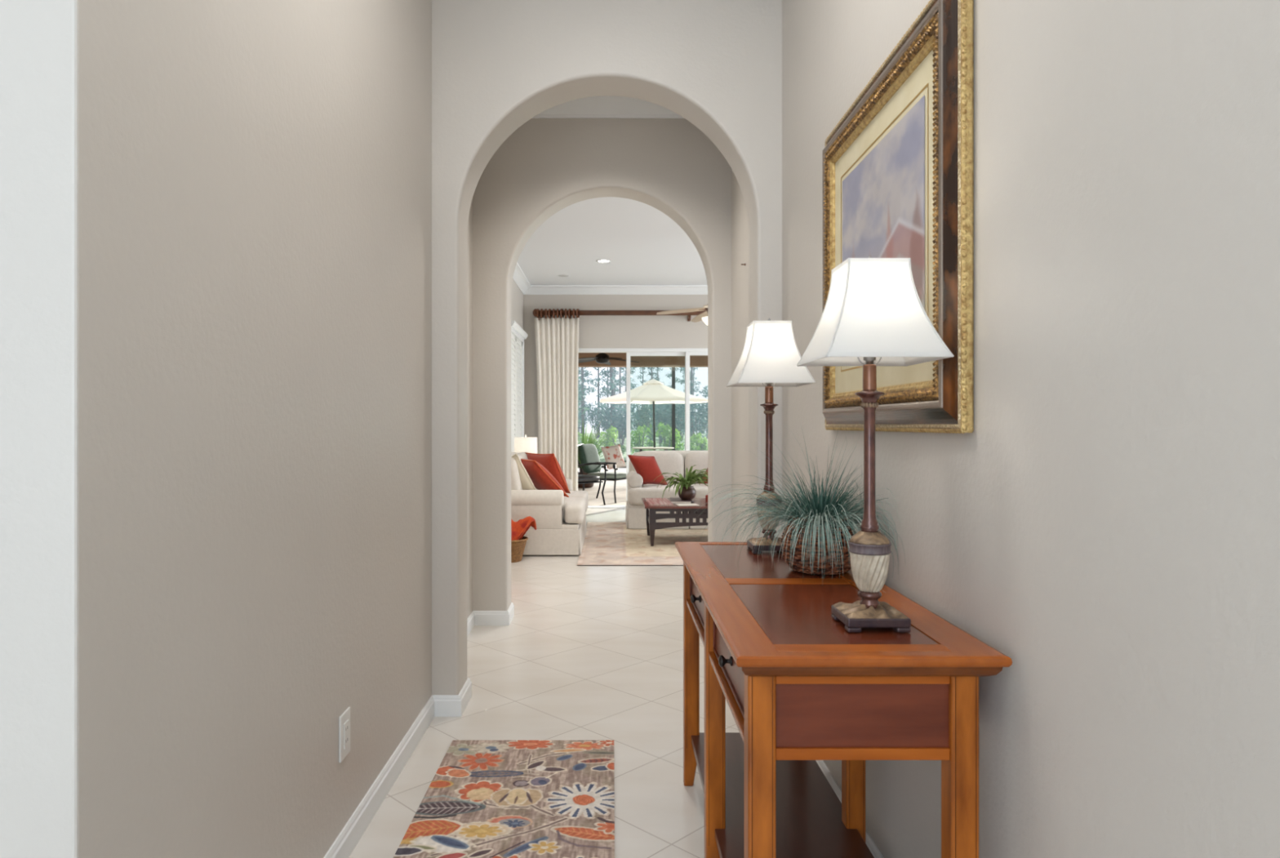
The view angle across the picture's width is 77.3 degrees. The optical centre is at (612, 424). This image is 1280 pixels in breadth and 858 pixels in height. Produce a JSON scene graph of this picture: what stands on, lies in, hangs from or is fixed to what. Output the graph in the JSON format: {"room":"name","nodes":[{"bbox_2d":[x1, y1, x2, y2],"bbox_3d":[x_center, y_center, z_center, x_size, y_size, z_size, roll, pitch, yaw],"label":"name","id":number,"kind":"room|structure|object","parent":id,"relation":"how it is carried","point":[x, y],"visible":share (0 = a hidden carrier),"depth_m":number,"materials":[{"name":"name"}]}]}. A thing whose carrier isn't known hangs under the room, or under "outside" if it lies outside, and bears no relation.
{"room":"entrance hallway","nodes":[
{"label":"entrance hallway","id":0,"kind":"room"},
{"bbox_2d":[0,0,431,857],"bbox_3d":[-1.487,-0.372,2.145,1.526,3.080,2.130,0,0,0],"label":"wall","id":1,"kind":"structure","parent":0,"point":[215,215],"depth_m":1.43,"materials":[{"name":"paint"}]},
{"bbox_2d":[338,706,350,762],"bbox_3d":[-0.719,0.835,2.155,0.009,0.122,0.080,0,0,0],"label":"wall outlet","id":2,"kind":"object","parent":1,"relation":"attached to","point":[344,718],"visible":1,"depth_m":2.14,"materials":[{"name":"white plastic"}]},
{"bbox_2d":[323,602,514,857],"bbox_3d":[-1.425,1.127,6.083,1.650,0.082,10.034,0,0,0],"label":"baseboard","id":3,"kind":"structure","parent":1,"relation":"attached to","point":[437,705],"depth_m":2.74,"materials":[{"name":"white paint"}]},
{"bbox_2d":[466,199,472,617],"bbox_3d":[-0.891,-0.372,4.040,0.157,3.080,1.240,0,0,0],"label":"wall","id":4,"kind":"structure","parent":0,"point":[469,234],"depth_m":4.56,"materials":[{"name":"paint"}]},
{"bbox_2d":[511,279,523,354],"bbox_3d":[-1.318,-0.372,8.085,0.170,3.080,6.430,0,0,0],"label":"wall","id":5,"kind":"structure","parent":0,"point":[517,295],"depth_m":10.35,"materials":[{"name":"paint"}]},
{"bbox_2d":[511,320,527,452],"bbox_3d":[-1.226,-0.385,10.200,0.135,1.685,1.480,0,0,0],"label":"window","id":6,"kind":"structure","parent":5,"relation":"in","point":[518,335],"depth_m":10.31,"materials":[{"name":"white paint"}]},
{"bbox_2d":[348,508,739,857],"bbox_3d":[1.175,1.228,4.570,7.150,0.120,13.240,0,0,0],"label":"floor","id":7,"kind":"structure","parent":0,"point":[585,652],"depth_m":3.48,"materials":[{"name":"tile"}]},
{"bbox_2d":[393,739,614,857],"bbox_3d":[-0.290,1.163,2.477,0.592,0.010,0.914,0,0,0],"label":"rug","id":8,"kind":"object","parent":7,"relation":"on","point":[485,798],"visible":1,"depth_m":2.44,"materials":[{"name":"fabric"}]},
{"bbox_2d":[511,535,528,562],"bbox_3d":[-0.900,1.070,6.850,0.358,0.196,0.358,0,0,0],"label":"wicker basket","id":9,"kind":"object","parent":7,"relation":"on","point":[517,547],"visible":0.42,"depth_m":6.75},
{"bbox_2d":[511,515,536,540],"bbox_3d":[-0.850,0.922,6.850,0.400,0.277,0.300,0,0,0],"label":"throw blanket","id":10,"kind":"object","parent":9,"relation":"in","point":[519,528],"visible":0.38,"depth_m":6.79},
{"bbox_2d":[511,452,588,555],"bbox_3d":[-0.736,0.722,7.880,0.958,0.868,1.624,0,0,0],"label":"sofa","id":11,"kind":"object","parent":7,"relation":"on","point":[560,519],"visible":0.61,"depth_m":7.09,"materials":[{"name":"fabric"}]},
{"bbox_2d":[511,454,522,489],"bbox_3d":[-0.915,0.508,7.520,0.208,0.434,0.713,0,0,0],"label":"cushion","id":12,"kind":"object","parent":11,"relation":"on","point":[516,484],"depth_m":7.18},
{"bbox_2d":[517,452,528,459],"bbox_3d":[-0.915,0.508,8.240,0.208,0.434,0.713,0,0,0],"label":"cushion","id":13,"kind":"object","parent":11,"relation":"on","point":[523,455],"depth_m":8.03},
{"bbox_2d":[511,453,536,489],"bbox_3d":[-0.870,0.508,7.360,0.413,0.490,0.199,0,0,42],"label":"throw pillow","id":14,"kind":"object","parent":11,"relation":"on","point":[526,482],"visible":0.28,"depth_m":7.26,"materials":[{"name":"beige fabric"}]},
{"bbox_2d":[520,458,568,497],"bbox_3d":[-0.695,0.493,7.530,0.268,0.358,0.632,0,0,-38],"label":"throw pillow","id":15,"kind":"object","parent":11,"relation":"on","point":[541,478],"visible":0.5,"depth_m":7.39,"materials":[{"name":"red fabric"}]},
{"bbox_2d":[524,452,569,493],"bbox_3d":[-0.655,0.485,8.030,0.558,0.395,0.217,0,0,43],"label":"throw pillow","id":16,"kind":"object","parent":11,"relation":"on","point":[548,461],"visible":0.52,"depth_m":7.88,"materials":[{"name":"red fabric"}]},
{"bbox_2d":[562,496,585,523],"bbox_3d":[-0.614,0.798,7.480,0.713,0.200,0.792,0,0,0],"label":"seat cushion","id":17,"kind":"object","parent":11,"relation":"on","point":[573,508],"depth_m":7.12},
{"bbox_2d":[565,490,588,512],"bbox_3d":[-0.614,0.798,8.280,0.713,0.200,0.792,0,0,0],"label":"seat cushion","id":18,"kind":"object","parent":11,"relation":"on","point":[584,494],"depth_m":8.08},
{"bbox_2d":[577,521,707,565],"bbox_3d":[1.029,1.164,8.050,2.642,0.007,2.900,0,0,0],"label":"area rug","id":19,"kind":"object","parent":7,"relation":"on","point":[605,543],"visible":0.32,"depth_m":7.69,"materials":[{"name":"brown carpet"}]},
{"bbox_2d":[625,450,707,528],"bbox_3d":[0.850,0.737,9.293,1.384,0.838,0.953,0,0,0],"label":"loveseat","id":20,"kind":"object","parent":19,"relation":"on","point":[671,462],"visible":0.39,"depth_m":9.00,"materials":[{"name":"fabric"}]},
{"bbox_2d":[627,454,667,484],"bbox_3d":[0.405,0.523,9.100,0.517,0.359,0.158,0,0,-19],"label":"throw pillow","id":21,"kind":"object","parent":20,"relation":"on","point":[647,467],"visible":0.95,"depth_m":9.04,"materials":[{"name":"red fabric"}]},
{"bbox_2d":[627,484,680,505],"bbox_3d":[0.510,0.798,9.171,0.672,0.200,0.708,0,0,0],"label":"seat cushion","id":22,"kind":"object","parent":20,"relation":"on","point":[636,492],"depth_m":8.82,"materials":[{"name":"fabric"}]},
{"bbox_2d":[632,451,684,484],"bbox_3d":[0.544,0.523,9.470,0.605,0.404,0.204,0,0,0],"label":"cushion","id":23,"kind":"object","parent":20,"relation":"on","point":[671,462],"depth_m":9.40,"materials":[{"name":"fabric"}]},
{"bbox_2d":[684,451,707,484],"bbox_3d":[1.156,0.523,9.470,0.605,0.404,0.204,0,0,0],"label":"cushion","id":24,"kind":"object","parent":20,"relation":"on","point":[698,459],"depth_m":9.41,"materials":[{"name":"fabric"}]},
{"bbox_2d":[690,484,707,497],"bbox_3d":[1.190,0.798,9.171,0.672,0.200,0.708,0,0,0],"label":"seat cushion","id":25,"kind":"object","parent":20,"relation":"on","point":[701,490],"depth_m":8.82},
{"bbox_2d":[641,497,707,546],"bbox_3d":[0.950,0.968,7.990,1.288,0.384,0.880,0,0,0],"label":"coffee table","id":26,"kind":"object","parent":19,"relation":"on","point":[691,513],"visible":0.45,"depth_m":7.61,"materials":[{"name":"brown wood"}]},
{"bbox_2d":[644,497,673,505],"bbox_3d":[0.460,0.771,7.980,0.230,0.010,0.620,0,0,-2],"label":"magazine","id":27,"kind":"object","parent":26,"relation":"on","point":[651,501],"visible":1,"depth_m":7.91,"materials":[{"name":"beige paper"}]},
{"bbox_2d":[670,497,691,503],"bbox_3d":[0.680,0.764,8.020,0.200,0.024,0.400,0,0,3],"label":"book","id":28,"kind":"object","parent":26,"relation":"on","point":[673,500],"visible":0.83,"depth_m":7.85,"materials":[{"name":"beige paper"}]},
{"bbox_2d":[657,465,707,502],"bbox_3d":[0.757,0.584,8.005,0.691,0.385,0.653,0,0,19],"label":"potted fern","id":29,"kind":"object","parent":26,"relation":"on","point":[686,491],"visible":0.92,"depth_m":7.93,"materials":[{"name":"green plant"}]},
{"bbox_2d":[678,485,696,502],"bbox_3d":[0.746,0.699,8.000,0.180,0.154,0.180,0,0,0],"label":"pot","id":30,"kind":"object","parent":29,"relation":"on","point":[689,494],"depth_m":7.93,"materials":[{"name":"brown ceramic"}]},
{"bbox_2d":[675,503,699,506],"bbox_3d":[0.720,0.773,7.680,0.200,0.006,0.150,0,0,-9],"label":"magazine","id":31,"kind":"object","parent":26,"relation":"on","point":[678,504],"visible":1,"depth_m":7.63,"materials":[{"name":"beige paper"}]},
{"bbox_2d":[675,542,1012,857],"bbox_3d":[0.433,0.776,1.977,0.457,0.783,1.306,0,0,0],"label":"console table","id":32,"kind":"object","parent":7,"relation":"on","point":[799,689],"visible":0.95,"depth_m":1.43,"materials":[{"name":"brown wood"}]},
{"bbox_2d":[726,318,816,554],"bbox_3d":[0.476,0.032,2.430,0.229,0.707,0.229,0,0,0],"label":"table lamp","id":33,"kind":"object","parent":32,"relation":"on","point":[770,357],"visible":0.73,"depth_m":2.37,"materials":[{"name":"fabric"}]},
{"bbox_2d":[691,732,874,857],"bbox_3d":[0.427,1.007,1.986,0.351,0.022,1.202,0,0,0],"label":"shelf","id":34,"kind":"object","parent":32,"relation":"attached to","point":[811,823],"depth_m":2.04,"materials":[{"name":"brown wood"}]},
{"bbox_2d":[697,425,905,582],"bbox_3d":[0.439,0.184,2.106,0.459,0.402,0.654,0,0,0],"label":"potted grass","id":35,"kind":"object","parent":32,"relation":"on","point":[816,535],"depth_m":2.03,"materials":[{"name":"plant"}]},
{"bbox_2d":[796,256,954,632],"bbox_3d":[0.494,0.032,1.535,0.229,0.707,0.229,0,0,0],"label":"table lamp","id":36,"kind":"object","parent":32,"relation":"on","point":[873,315],"visible":1,"depth_m":1.48,"materials":[{"name":"fabric"}]},
{"bbox_2d":[863,356,875,364],"bbox_3d":[0.493,-0.137,1.535,0.023,0.046,0.023,0,0,0],"label":"socket","id":37,"kind":"object","parent":36,"relation":"attached to","point":[868,360],"depth_m":1.53,"materials":[{"name":"silver metal"}]},
{"bbox_3d":[-0.950,0.873,9.420,0.500,0.590,0.500,0,0,0],"label":"end table","id":38,"kind":"object","parent":7,"relation":"on","visible":0},
{"bbox_2d":[514,434,537,453],"bbox_3d":[-1.020,0.350,9.420,0.274,0.457,0.274,0,0,0],"label":"table lamp","id":39,"kind":"object","parent":38,"relation":"on","point":[529,445],"visible":0.61,"depth_m":9.30,"materials":[{"name":"white fabric"}]},
{"bbox_2d":[472,118,731,610],"bbox_3d":[1.550,-0.372,4.765,6.100,3.080,0.210,0,0,0],"label":"wall","id":40,"kind":"structure","parent":0,"point":[546,166],"depth_m":4.66,"materials":[{"name":"paint"}]},
{"bbox_2d":[512,262,707,294],"bbox_3d":[1.633,-1.855,7.985,5.733,0.115,6.230,0,0,0],"label":"trim","id":41,"kind":"structure","parent":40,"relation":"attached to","point":[519,277],"depth_m":11.04,"materials":[{"name":"white paint"}]},
{"bbox_2d":[577,464,626,506],"bbox_3d":[1.000,1.263,17.595,14.000,0.130,12.810,0,0,0],"label":"patio slab","id":42,"kind":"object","parent":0,"point":[620,485],"depth_m":14.00,"materials":[{"name":"concrete"}]},
{"bbox_2d":[577,472,594,488],"bbox_3d":[-0.550,1.058,15.200,0.480,0.280,0.480,0,0,0],"label":"pot","id":43,"kind":"object","parent":42,"relation":"on","point":[588,485],"depth_m":15.02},
{"bbox_2d":[577,462,608,505],"bbox_3d":[-0.575,0.754,11.890,0.825,0.897,0.668,0,0,42],"label":"patio chair","id":44,"kind":"object","parent":42,"relation":"on","point":[582,479],"visible":0.29,"depth_m":11.82,"materials":[{"name":"black metal"}]},
{"bbox_2d":[577,474,599,482],"bbox_3d":[-0.523,0.803,11.843,0.550,0.090,0.550,0,0,42],"label":"seat cushion","id":45,"kind":"object","parent":44,"relation":"on","point":[581,478],"depth_m":11.69,"materials":[{"name":"green fabric"}]},
{"bbox_2d":[577,420,613,488],"bbox_3d":[-0.538,0.538,15.135,1.647,1.320,1.556,0,0,-21],"label":"palm","id":46,"kind":"object","parent":42,"relation":"on","point":[584,440],"visible":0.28,"depth_m":15.04,"materials":[{"name":"green plant"}]},
{"bbox_2d":[577,443,626,502],"bbox_3d":[-0.133,0.754,12.578,0.825,0.897,0.668,0,0,28],"label":"patio chair","id":47,"kind":"object","parent":42,"relation":"on","point":[588,453],"visible":0.73,"depth_m":12.49,"materials":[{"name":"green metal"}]},
{"bbox_2d":[577,444,601,473],"bbox_3d":[-0.358,0.543,12.698,0.188,0.461,0.530,0,0,28],"label":"cushion","id":48,"kind":"object","parent":47,"relation":"on","point":[588,453],"depth_m":12.60,"materials":[{"name":"green fabric"}]},
{"bbox_2d":[586,471,626,479],"bbox_3d":[-0.071,0.803,12.545,0.550,0.090,0.550,0,0,28],"label":"seat cushion","id":49,"kind":"object","parent":47,"relation":"on","point":[610,475],"depth_m":12.33,"materials":[{"name":"green fabric"}]},
{"bbox_2d":[601,444,626,469],"bbox_3d":[0.020,0.508,12.420,0.388,0.389,0.168,0,0,-41],"label":"throw pillow","id":50,"kind":"object","parent":47,"relation":"on","point":[612,453],"visible":0.9,"depth_m":12.37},
{"bbox_2d":[577,367,675,467],"bbox_3d":[1.000,-0.552,22.000,13.900,3.500,0.060,0,0,0],"label":"screen enclosure","id":51,"kind":"object","parent":42,"relation":"on","point":[673,368],"visible":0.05,"depth_m":21.97,"materials":[{"name":"brown metal"}]},
{"bbox_2d":[632,446,674,451],"bbox_3d":[1.000,0.884,19.600,1.040,0.631,1.040,0,0,0],"label":"patio table","id":52,"kind":"object","parent":42,"relation":"on","point":[640,448],"visible":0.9,"depth_m":19.27,"materials":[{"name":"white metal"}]},
{"bbox_2d":[600,378,707,450],"bbox_3d":[1.000,0.048,19.600,2.597,2.300,2.597,0,0,0],"label":"patio umbrella","id":53,"kind":"object","parent":42,"relation":"on","point":[653,392],"visible":0.78,"depth_m":19.02,"materials":[{"name":"beige fabric"}]},
{"bbox_2d":[642,378,662,384],"bbox_3d":[1.000,-1.044,19.600,0.540,0.115,0.540,0,0,0],"label":"vent","id":54,"kind":"object","parent":53,"relation":"attached to","point":[652,381],"depth_m":19.44,"materials":[{"name":"beige fabric"}]},
{"bbox_3d":[-3.225,0.038,15.700,0.350,2.340,0.360,0,0,0],"label":"pillar","id":55,"kind":"structure","parent":42,"relation":"on","visible":0},
{"bbox_2d":[577,352,707,367],"bbox_3d":[1.000,-1.357,15.700,14.000,0.450,0.400,0,0,0],"label":"beam","id":56,"kind":"structure","parent":55,"relation":"on","point":[644,361],"depth_m":15.50,"materials":[{"name":"brown paint"}]},
{"bbox_2d":[431,0,782,694],"bbox_3d":[0.000,-0.372,3.315,3.000,3.080,0.210,0,0,0],"label":"wall","id":57,"kind":"structure","parent":0,"point":[497,65],"depth_m":3.21,"materials":[{"name":"paint"}]},
{"bbox_2d":[532,95,684,118],"bbox_3d":[-0.059,-1.846,4.040,1.507,0.132,1.240,0,0,0],"label":"ceiling","id":58,"kind":"structure","parent":57,"relation":"attached to","point":[606,106],"depth_m":4.63,"materials":[{"name":"white paint"}]},
{"bbox_2d":[517,196,706,284],"bbox_3d":[1.175,-1.987,4.625,7.150,0.150,13.350,0,0,0],"label":"ceiling","id":59,"kind":"structure","parent":0,"point":[642,245],"depth_m":8.71,"materials":[{"name":"white paint"}]},
{"bbox_2d":[596,259,610,262],"bbox_3d":[-0.103,-1.909,9.370,0.176,0.007,0.176,0,0,0],"label":"recessed light","id":60,"kind":"object","parent":59,"relation":"in","point":[597,260],"visible":1,"depth_m":9.35,"materials":[{"name":"white paint"}]},
{"bbox_2d":[656,304,707,324],"bbox_3d":[1.008,-1.437,8.000,1.136,0.949,1.194,0,0,0],"label":"ceiling fan","id":61,"kind":"object","parent":59,"relation":"hanging from","point":[703,317],"visible":0.19,"depth_m":7.98,"materials":[{"name":"wood"}]},
{"bbox_2d":[523,294,707,453],"bbox_3d":[1.633,-0.372,11.200,5.733,3.080,0.200,0,0,0],"label":"wall","id":62,"kind":"structure","parent":0,"point":[594,331],"depth_m":11.10,"materials":[{"name":"paint"}]},
{"bbox_2d":[533,308,706,321],"bbox_3d":[1.104,-1.500,11.001,4.392,0.161,0.194,0,0,0],"label":"curtain rod","id":63,"kind":"object","parent":62,"relation":"attached to","point":[580,313],"visible":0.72,"depth_m":10.93,"materials":[{"name":"brown wood"}]},
{"bbox_2d":[533,308,579,490],"bbox_3d":[-0.761,-0.214,10.960,0.627,2.734,0.137,0,0,0],"label":"curtain","id":64,"kind":"object","parent":63,"relation":"hanging from","point":[557,339],"visible":0.86,"depth_m":10.94,"materials":[{"name":"beige fabric"}]},
{"bbox_2d":[578,347,707,508],"bbox_3d":[1.210,0.060,11.201,3.540,2.235,0.162,0,0,0],"label":"door","id":65,"kind":"structure","parent":62,"relation":"in","point":[686,352],"depth_m":11.13,"materials":[{"name":"white paint"}]},
{"bbox_2d":[780,515,855,574],"bbox_3d":[0.545,0.313,2.105,0.201,0.144,0.201,0,0,0],"label":"basket","id":66,"kind":"object","parent":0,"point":[798,564],"depth_m":2.03,"materials":[{"name":"wicker"}]},
{"bbox_2d":[731,0,1279,857],"bbox_3d":[0.765,-0.372,1.380,0.170,3.080,6.560,0,0,0],"label":"wall","id":67,"kind":"structure","parent":0,"point":[1107,521],"depth_m":1.13,"materials":[{"name":"paint"}]},
{"bbox_2d":[815,760,884,857],"bbox_3d":[2.533,1.127,1.492,3.934,0.082,6.784,0,0,0],"label":"baseboard","id":68,"kind":"structure","parent":67,"relation":"attached to","point":[869,842],"depth_m":2.38,"materials":[{"name":"white paint"}]},
{"bbox_2d":[822,0,973,433],"bbox_3d":[0.656,-0.430,1.985,0.046,0.897,0.974,0,0,0],"label":"framed picture","id":69,"kind":"object","parent":67,"relation":"attached to","point":[898,180],"visible":0.7,"depth_m":1.72,"materials":[{"name":"gold metal"}]},
{"bbox_2d":[842,94,924,309],"bbox_3d":[0.657,-0.430,1.985,0.001,0.525,0.602,0,0,0],"label":"painting","id":70,"kind":"object","parent":69,"relation":"attached to","point":[883,197],"depth_m":1.88},
{"bbox_3d":[1.000,-1.682,13.650,14.000,0.200,4.700,0,0,0],"label":"roof","id":71,"kind":"structure","parent":0,"visible":0},
{"bbox_2d":[577,352,639,364],"bbox_3d":[-0.143,-1.292,13.227,1.190,0.579,1.184,0,0,0],"label":"fan","id":72,"kind":"object","parent":71,"relation":"hanging from","point":[602,357],"visible":0.82,"depth_m":13.11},
{"label":"outside","id":73,"kind":"structure","parent":0,"visible":0},
{"bbox_2d":[577,433,707,464],"bbox_3d":[0.000,1.398,60.650,120.000,0.340,98.700,0,0,0],"label":"ground","id":74,"kind":"structure","parent":73,"point":[617,442],"depth_m":50.39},
{"bbox_2d":[577,378,586,417],"bbox_3d":[-2.207,-3.094,41.332,1.826,8.736,1.767,0,0,15],"label":"pine tree","id":75,"kind":"object","parent":74,"relation":"on","point":[582,384],"visible":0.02,"depth_m":41.22,"materials":[{"name":"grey plant"}]},
{"bbox_2d":[577,375,590,430],"bbox_3d":[-1.967,-0.550,34.606,1.961,3.679,2.080,0,0,21],"label":"tree","id":76,"kind":"object","parent":74,"relation":"on","point":[579,377],"visible":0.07,"depth_m":34.53,"materials":[{"name":"green plant"}]},
{"bbox_2d":[577,367,590,439],"bbox_3d":[-2.763,-3.504,63.161,2.016,9.557,2.021,0,0,-16],"label":"pine tree","id":77,"kind":"object","parent":74,"relation":"on","point":[584,393],"visible":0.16,"depth_m":63.09,"materials":[{"name":"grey plant"}]},
{"bbox_2d":[577,431,592,444],"bbox_3d":[-0.994,0.746,26.172,0.696,1.053,0.602,0,0,7],"label":"leafy shrub","id":78,"kind":"object","parent":74,"relation":"on","point":[580,434],"visible":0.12,"depth_m":26.20,"materials":[{"name":"green plant"}]},
{"bbox_2d":[577,367,599,443],"bbox_3d":[-1.809,-3.094,49.331,1.949,8.727,1.532,0,0,5],"label":"pine tree","id":79,"kind":"object","parent":74,"relation":"on","point":[586,374],"visible":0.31,"depth_m":49.31,"materials":[{"name":"grey plant"}]},
{"bbox_2d":[584,400,605,438],"bbox_3d":[-1.529,-0.367,67.653,2.435,3.321,2.611,0,0,-37],"label":"tree","id":80,"kind":"object","parent":74,"relation":"on","point":[592,417],"visible":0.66,"depth_m":67.50,"materials":[{"name":"plant"}]},
{"bbox_2d":[592,438,601,456],"bbox_3d":[-0.571,0.882,27.985,0.478,0.773,0.571,0,0,-44],"label":"leafy shrub","id":81,"kind":"object","parent":74,"relation":"on","point":[599,450],"visible":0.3,"depth_m":27.91,"materials":[{"name":"green plant"}]},
{"bbox_2d":[591,367,608,438],"bbox_3d":[-1.186,-2.958,70.318,1.787,8.453,1.783,0,0,40],"label":"pine tree","id":82,"kind":"object","parent":74,"relation":"on","point":[595,368],"visible":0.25,"depth_m":70.33,"materials":[{"name":"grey plant"}]},
{"bbox_2d":[594,401,622,440],"bbox_3d":[-0.151,-0.053,47.398,1.955,2.667,2.096,0,0,44],"label":"tree","id":83,"kind":"object","parent":74,"relation":"on","point":[606,418],"visible":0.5,"depth_m":47.35,"materials":[{"name":"plant"}]},
{"bbox_2d":[598,425,618,448],"bbox_3d":[-0.123,0.651,26.107,0.720,1.260,0.833,0,0,9],"label":"leafy shrub","id":84,"kind":"object","parent":74,"relation":"on","point":[615,435],"visible":0.64,"depth_m":26.00,"materials":[{"name":"green plant"}]},
{"bbox_2d":[601,367,617,415],"bbox_3d":[-0.422,-3.110,84.209,1.848,8.761,1.852,0,0,19],"label":"pine tree","id":85,"kind":"object","parent":74,"relation":"on","point":[604,380],"visible":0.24,"depth_m":84.16,"materials":[{"name":"grey plant"}]},
{"bbox_2d":[597,367,626,444],"bbox_3d":[0.039,-3.297,43.582,1.791,9.147,1.902,0,0,28],"label":"pine tree","id":86,"kind":"object","parent":74,"relation":"on","point":[611,391],"visible":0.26,"depth_m":43.40,"materials":[{"name":"grey plant"}]},
{"bbox_2d":[613,367,626,439],"bbox_3d":[0.576,-2.770,65.637,1.703,8.075,1.556,0,0,33],"label":"pine tree","id":87,"kind":"object","parent":74,"relation":"on","point":[622,368],"visible":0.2,"depth_m":65.47,"materials":[{"name":"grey plant"}]},
{"bbox_2d":[607,403,640,445],"bbox_3d":[0.575,0.018,39.901,1.847,2.519,1.980,0,0,26],"label":"tree","id":88,"kind":"object","parent":74,"relation":"on","point":[618,426],"visible":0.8,"depth_m":39.88,"materials":[{"name":"plant"}]},
{"bbox_2d":[618,367,632,422],"bbox_3d":[1.449,-3.398,90.047,2.091,9.352,2.049,0,0,14],"label":"pine tree","id":89,"kind":"object","parent":74,"relation":"on","point":[620,367],"visible":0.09,"depth_m":89.93,"materials":[{"name":"grey plant"}]},
{"bbox_2d":[619,367,638,426],"bbox_3d":[1.113,-2.679,55.026,1.668,7.892,1.665,0,0,13],"label":"pine tree","id":90,"kind":"object","parent":74,"relation":"on","point":[633,371],"visible":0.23,"depth_m":55.05,"materials":[{"name":"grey plant"}]},
{"bbox_2d":[634,367,647,408],"bbox_3d":[3.320,-3.272,91.634,1.771,9.086,2.009,0,0,2],"label":"pine tree","id":91,"kind":"object","parent":74,"relation":"on","point":[642,368],"visible":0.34,"depth_m":91.68,"materials":[{"name":"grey plant"}]},
{"bbox_2d":[630,423,653,453],"bbox_3d":[0.928,0.625,26.287,0.872,1.318,0.753,0,0,18],"label":"leafy shrub","id":92,"kind":"object","parent":74,"relation":"on","point":[638,440],"visible":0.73,"depth_m":26.19,"materials":[{"name":"green plant"}]},
{"bbox_2d":[630,404,653,435],"bbox_3d":[1.844,-0.423,51.522,1.821,3.418,1.932,0,0,-28],"label":"tree","id":93,"kind":"object","parent":74,"relation":"on","point":[637,424],"visible":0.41,"depth_m":51.44,"materials":[{"name":"green plant"}]},
{"bbox_2d":[636,404,659,442],"bbox_3d":[1.862,-0.040,38.459,1.399,2.625,1.484,0,0,27],"label":"tree","id":94,"kind":"object","parent":74,"relation":"on","point":[646,413],"visible":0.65,"depth_m":38.38,"materials":[{"name":"green plant"}]},
{"bbox_2d":[644,440,657,450],"bbox_3d":[1.326,0.893,27.937,0.462,0.749,0.553,0,0,28],"label":"leafy shrub","id":95,"kind":"object","parent":74,"relation":"on","point":[650,443],"visible":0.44,"depth_m":27.93,"materials":[{"name":"green plant"}]},
{"bbox_2d":[646,367,659,407],"bbox_3d":[3.610,-2.986,71.635,1.660,8.520,1.774,0,0,-11],"label":"pine tree","id":96,"kind":"object","parent":74,"relation":"on","point":[651,373],"visible":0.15,"depth_m":71.62,"materials":[{"name":"grey plant"}]},
{"bbox_2d":[644,404,677,446],"bbox_3d":[2.518,-0.177,41.416,1.550,2.909,1.645,0,0,-36],"label":"tree","id":97,"kind":"object","parent":74,"relation":"on","point":[660,439],"visible":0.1,"depth_m":41.31,"materials":[{"name":"green plant"}]},
{"bbox_2d":[655,422,680,450],"bbox_3d":[1.838,0.600,26.109,0.785,1.373,0.908,0,0,41],"label":"leafy shrub","id":98,"kind":"object","parent":74,"relation":"on","point":[668,443],"visible":0.58,"depth_m":26.05,"materials":[{"name":"green plant"}]},
{"bbox_2d":[665,367,680,404],"bbox_3d":[5.746,-3.541,75.558,2.036,9.632,2.032,0,0,-17],"label":"pine tree","id":99,"kind":"object","parent":74,"relation":"on","point":[670,374],"visible":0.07,"depth_m":75.48,"materials":[{"name":"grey plant"}]},
{"bbox_2d":[648,403,697,442],"bbox_3d":[2.361,-0.084,31.510,2.002,2.731,2.146,0,0,8],"label":"tree","id":100,"kind":"object","parent":74,"relation":"on","point":[660,414],"visible":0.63,"depth_m":31.44,"materials":[{"name":"plant"}]},
{"bbox_2d":[667,432,684,450],"bbox_3d":[2.227,0.766,28.128,0.637,1.032,0.762,0,0,33],"label":"leafy shrub","id":101,"kind":"object","parent":74,"relation":"on","point":[678,433],"visible":0.2,"depth_m":28.09,"materials":[{"name":"green plant"}]},
{"bbox_2d":[662,390,696,445],"bbox_3d":[3.629,-0.308,44.153,2.513,3.197,2.344,0,0,-28],"label":"tree","id":102,"kind":"object","parent":74,"relation":"on","point":[679,424],"visible":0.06,"depth_m":43.74,"materials":[{"name":"plant"}]},
{"bbox_2d":[678,367,694,424],"bbox_3d":[6.412,-2.740,68.504,1.544,8.014,1.690,0,0,-37],"label":"pine tree","id":103,"kind":"object","parent":74,"relation":"on","point":[682,380],"visible":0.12,"depth_m":68.43,"materials":[{"name":"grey plant"}]},
{"bbox_2d":[680,367,699,441],"bbox_3d":[5.341,-2.299,54.345,1.482,7.130,1.396,0,0,28],"label":"pine tree","id":104,"kind":"object","parent":74,"relation":"on","point":[691,378],"visible":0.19,"depth_m":54.18,"materials":[{"name":"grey plant"}]},
{"bbox_2d":[675,385,707,446],"bbox_3d":[3.740,-0.182,33.908,2.307,2.935,2.152,0,0,11],"label":"tree","id":105,"kind":"object","parent":74,"relation":"on","point":[701,408],"visible":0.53,"depth_m":33.57,"materials":[{"name":"plant"}]},
{"bbox_2d":[689,367,701,435],"bbox_3d":[8.184,-3.127,82.308,1.713,8.794,1.944,0,0,-18],"label":"pine tree","id":106,"kind":"object","parent":74,"relation":"on","point":[693,368],"visible":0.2,"depth_m":82.28,"materials":[{"name":"grey plant"}]},
{"bbox_2d":[689,431,704,450],"bbox_3d":[2.664,0.763,26.300,0.672,1.016,0.580,0,0,-41],"label":"leafy shrub","id":107,"kind":"object","parent":74,"relation":"on","point":[693,438],"visible":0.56,"depth_m":26.23,"materials":[{"name":"green plant"}]},
{"bbox_2d":[695,436,707,450],"bbox_3d":[3.163,0.853,28.123,0.515,0.839,0.596,0,0,41],"label":"leafy shrub","id":108,"kind":"object","parent":74,"relation":"on","point":[702,446],"visible":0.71,"depth_m":28.04,"materials":[{"name":"green plant"}]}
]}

